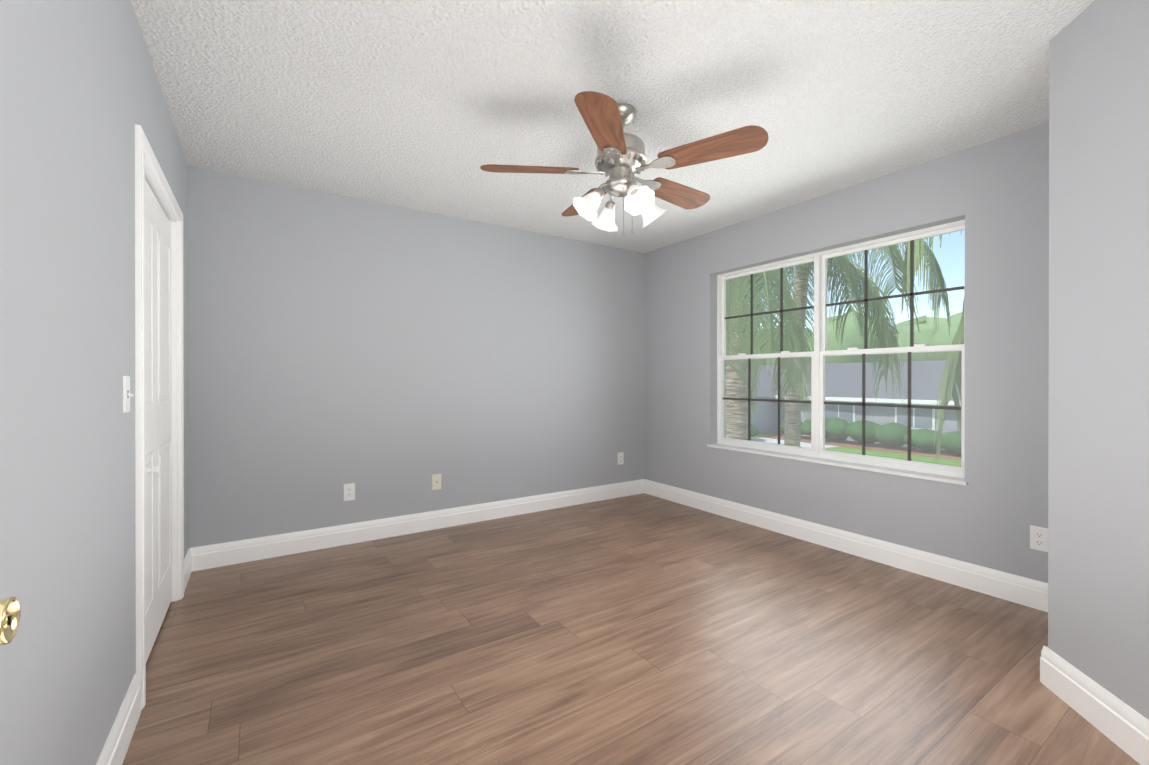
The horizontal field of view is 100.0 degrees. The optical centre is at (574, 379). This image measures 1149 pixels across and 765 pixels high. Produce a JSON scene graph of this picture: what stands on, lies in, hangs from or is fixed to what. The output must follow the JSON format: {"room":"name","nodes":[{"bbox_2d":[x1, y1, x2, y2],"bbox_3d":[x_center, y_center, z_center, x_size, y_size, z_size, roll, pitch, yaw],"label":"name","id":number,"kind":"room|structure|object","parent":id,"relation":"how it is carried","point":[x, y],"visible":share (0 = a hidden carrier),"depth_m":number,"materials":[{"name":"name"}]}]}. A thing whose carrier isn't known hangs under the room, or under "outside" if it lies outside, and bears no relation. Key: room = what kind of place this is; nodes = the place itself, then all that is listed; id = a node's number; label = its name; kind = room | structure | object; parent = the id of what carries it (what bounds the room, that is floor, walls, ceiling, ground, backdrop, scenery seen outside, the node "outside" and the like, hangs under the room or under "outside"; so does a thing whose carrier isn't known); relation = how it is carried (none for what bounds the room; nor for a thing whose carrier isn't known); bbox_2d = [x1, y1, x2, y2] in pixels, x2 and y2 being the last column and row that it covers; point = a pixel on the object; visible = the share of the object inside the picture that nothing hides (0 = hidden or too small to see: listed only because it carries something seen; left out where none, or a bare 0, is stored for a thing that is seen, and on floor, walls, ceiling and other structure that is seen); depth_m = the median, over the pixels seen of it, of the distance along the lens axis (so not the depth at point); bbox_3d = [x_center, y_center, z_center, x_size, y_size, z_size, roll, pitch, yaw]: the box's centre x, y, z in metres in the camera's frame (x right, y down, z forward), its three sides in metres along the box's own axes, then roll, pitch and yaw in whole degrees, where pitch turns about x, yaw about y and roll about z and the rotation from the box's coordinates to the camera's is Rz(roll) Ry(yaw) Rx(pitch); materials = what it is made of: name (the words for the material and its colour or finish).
{"room":"bedroom","nodes":[
{"label":"bedroom","id":0,"kind":"room"},
{"bbox_2d":[0,597,20,645],"bbox_3d":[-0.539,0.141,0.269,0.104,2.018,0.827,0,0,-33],"label":"door knob","id":1,"kind":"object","parent":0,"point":[10,611],"depth_m":0.58,"materials":[{"name":"gold metal"}]},
{"bbox_2d":[0,0,188,764],"bbox_3d":[-1.106,-0.059,0.915,0.120,2.440,4.670,0,0,-33],"label":"wall","id":2,"kind":"structure","parent":0,"point":[81,94],"depth_m":1.11,"materials":[{"name":"grey paint"}]},
{"bbox_2d":[123,376,133,412],"bbox_3d":[-1.445,0.047,1.566,0.019,0.118,0.072,0,0,-33],"label":"light switch","id":3,"kind":"object","parent":2,"relation":"attached to","point":[127,394],"visible":0.98,"depth_m":1.55,"materials":[{"name":"white plastic"}]},
{"bbox_2d":[96,549,191,764],"bbox_3d":[-1.044,1.091,0.948,0.016,0.140,4.654,0,0,-33],"label":"baseboard","id":4,"kind":"structure","parent":2,"relation":"attached to","point":[116,745],"depth_m":1.50,"materials":[{"name":"white wood"}]},
{"bbox_2d":[145,180,171,661],"bbox_3d":[-1.834,0.168,2.117,0.073,1.952,0.932,0,0,-33],"label":"closet door","id":5,"kind":"structure","parent":2,"relation":"in","point":[158,450],"depth_m":2.16,"materials":[{"name":"white wood"}]},
{"bbox_2d":[134,124,183,710],"bbox_3d":[-1.871,0.158,2.093,0.120,2.000,0.978,0,0,-33],"label":"door frame","id":6,"kind":"structure","parent":2,"relation":"attached to","point":[155,188],"depth_m":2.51,"materials":[{"name":"white wood"}]},
{"bbox_2d":[188,166,643,549],"bbox_3d":[-1.039,-0.066,3.825,4.555,2.440,0.120,0,0,-33],"label":"wall","id":7,"kind":"structure","parent":0,"point":[388,360],"depth_m":3.53,"materials":[{"name":"grey paint"}]},
{"bbox_2d":[344,483,354,500],"bbox_3d":[-1.584,0.792,3.391,0.072,0.118,0.008,0,0,-33],"label":"electrical outlet","id":8,"kind":"object","parent":7,"relation":"attached to","point":[349,492],"visible":1,"depth_m":3.39,"materials":[{"name":"white plastic"}]},
{"bbox_2d":[190,479,644,570],"bbox_3d":[-0.801,1.084,3.904,3.635,0.140,0.016,0,0,-33],"label":"baseboard","id":9,"kind":"structure","parent":7,"relation":"attached to","point":[230,553],"depth_m":3.53,"materials":[{"name":"white wood"}]},
{"bbox_2d":[432,474,440,489],"bbox_3d":[-1.064,0.792,3.729,0.072,0.118,0.016,0,0,-33],"label":"outlet","id":10,"kind":"object","parent":7,"relation":"attached to","point":[436,481],"visible":1,"depth_m":3.73,"materials":[{"name":"beige plastic"}]},
{"bbox_2d":[618,452,623,464],"bbox_3d":[0.454,0.775,4.736,0.072,0.118,0.008,0,0,-33],"label":"electrical outlet","id":11,"kind":"object","parent":7,"relation":"attached to","point":[620,457],"visible":1,"depth_m":4.74,"materials":[{"name":"white plastic"}]},
{"bbox_2d":[131,0,1094,252],"bbox_3d":[0.292,-1.332,1.832,4.585,0.100,5.070,0,0,-33],"label":"ceiling","id":12,"kind":"structure","parent":0,"point":[432,106],"depth_m":2.14,"materials":[{"name":"white paint"}]},
{"bbox_2d":[480,91,768,235],"bbox_3d":[0.240,-0.975,2.344,1.251,0.615,1.266,0,0,-33],"label":"fan","id":13,"kind":"object","parent":12,"relation":"hanging from","point":[621,159],"visible":1,"depth_m":2.20,"materials":[{"name":"brown wood"}]},
{"bbox_2d":[122,493,1139,764],"bbox_3d":[0.292,1.208,1.837,4.585,0.100,5.070,0,0,-33],"label":"floor","id":14,"kind":"structure","parent":0,"point":[642,629],"depth_m":2.01,"materials":[{"name":"laminate"}]},
{"bbox_2d":[644,122,1048,582],"bbox_3d":[2.081,-0.064,3.014,0.200,2.440,4.670,0,0,-33],"label":"wall","id":15,"kind":"structure","parent":0,"point":[994,194],"depth_m":2.86,"materials":[{"name":"grey paint"}]},
{"bbox_2d":[707,443,967,484],"bbox_3d":[1.711,0.575,3.466,0.122,0.020,1.840,0,0,-33],"label":"window sill","id":16,"kind":"structure","parent":15,"relation":"attached to","point":[926,476],"depth_m":3.21,"materials":[{"name":"stone"}]},
{"bbox_2d":[717,220,964,477],"bbox_3d":[1.784,-0.178,3.513,0.076,1.485,1.810,0,0,-33],"label":"window","id":17,"kind":"structure","parent":15,"relation":"in","point":[817,355],"depth_m":3.42,"materials":[{"name":"plastic"}]},
{"bbox_2d":[644,479,1047,611],"bbox_3d":[1.578,1.085,3.583,0.016,0.140,3.137,0,0,-33],"label":"baseboard","id":18,"kind":"structure","parent":15,"relation":"attached to","point":[1028,592],"depth_m":3.04,"materials":[{"name":"white wood"}]},
{"bbox_2d":[1030,525,1047,551],"bbox_3d":[2.344,0.802,2.429,0.008,0.118,0.072,0,0,-33],"label":"electrical outlet","id":19,"kind":"object","parent":15,"relation":"attached to","point":[1038,538],"visible":0.92,"depth_m":2.43,"materials":[{"name":"white plastic"}]},
{"bbox_2d":[1048,0,1148,719],"bbox_3d":[1.914,-0.060,1.006,2.290,2.440,1.500,0,0,-33],"label":"wall","id":20,"kind":"structure","parent":0,"point":[1098,534],"depth_m":1.60,"materials":[{"name":"grey paint"}]},
{"bbox_2d":[1040,646,1148,764],"bbox_3d":[1.903,1.090,1.015,2.301,0.140,1.523,0,0,-33],"label":"baseboard","id":21,"kind":"structure","parent":20,"relation":"attached to","point":[1123,726],"depth_m":1.60,"materials":[{"name":"white wood"}]},
{"label":"outside","id":22,"kind":"structure","parent":0,"visible":0},
{"bbox_2d":[751,433,960,466],"bbox_3d":[43.392,3.160,46.464,116.410,0.195,150.000,0,0,-33],"label":"lawn","id":23,"kind":"structure","parent":22,"point":[854,451],"depth_m":19.84,"materials":[{"name":"green plant"}]},
{"bbox_2d":[725,434,960,459],"bbox_3d":[6.250,2.879,21.363,15.940,0.470,39.000,0,0,-33],"label":"garden bed","id":24,"kind":"object","parent":23,"relation":"on","point":[849,444],"depth_m":22.28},
{"bbox_2d":[725,418,960,454],"bbox_3d":[10.870,2.428,23.975,4.799,1.235,37.903,0,0,-33],"label":"hedge","id":25,"kind":"object","parent":24,"relation":"on","point":[835,422],"depth_m":21.39,"materials":[{"name":"green plant"}]},
{"bbox_2d":[725,360,961,450],"bbox_3d":[16.910,1.025,27.791,16.080,4.150,40.900,0,0,-33],"label":"house","id":26,"kind":"structure","parent":23,"relation":"on","point":[874,409],"depth_m":24.70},
{"bbox_2d":[725,231,963,460],"bbox_3d":[5.045,-0.630,7.047,7.874,7.553,10.644,0,0,-33],"label":"palm trees","id":27,"kind":"object","parent":23,"relation":"on","point":[800,318],"depth_m":7.97,"materials":[{"name":"green plant"}]},
{"bbox_2d":[748,310,961,364],"bbox_3d":[28.809,-2.127,45.580,12.886,10.352,71.468,0,0,-30],"label":"tree","id":28,"kind":"object","parent":23,"relation":"on","point":[924,335],"depth_m":43.33,"materials":[{"name":"green plant"}]}
]}

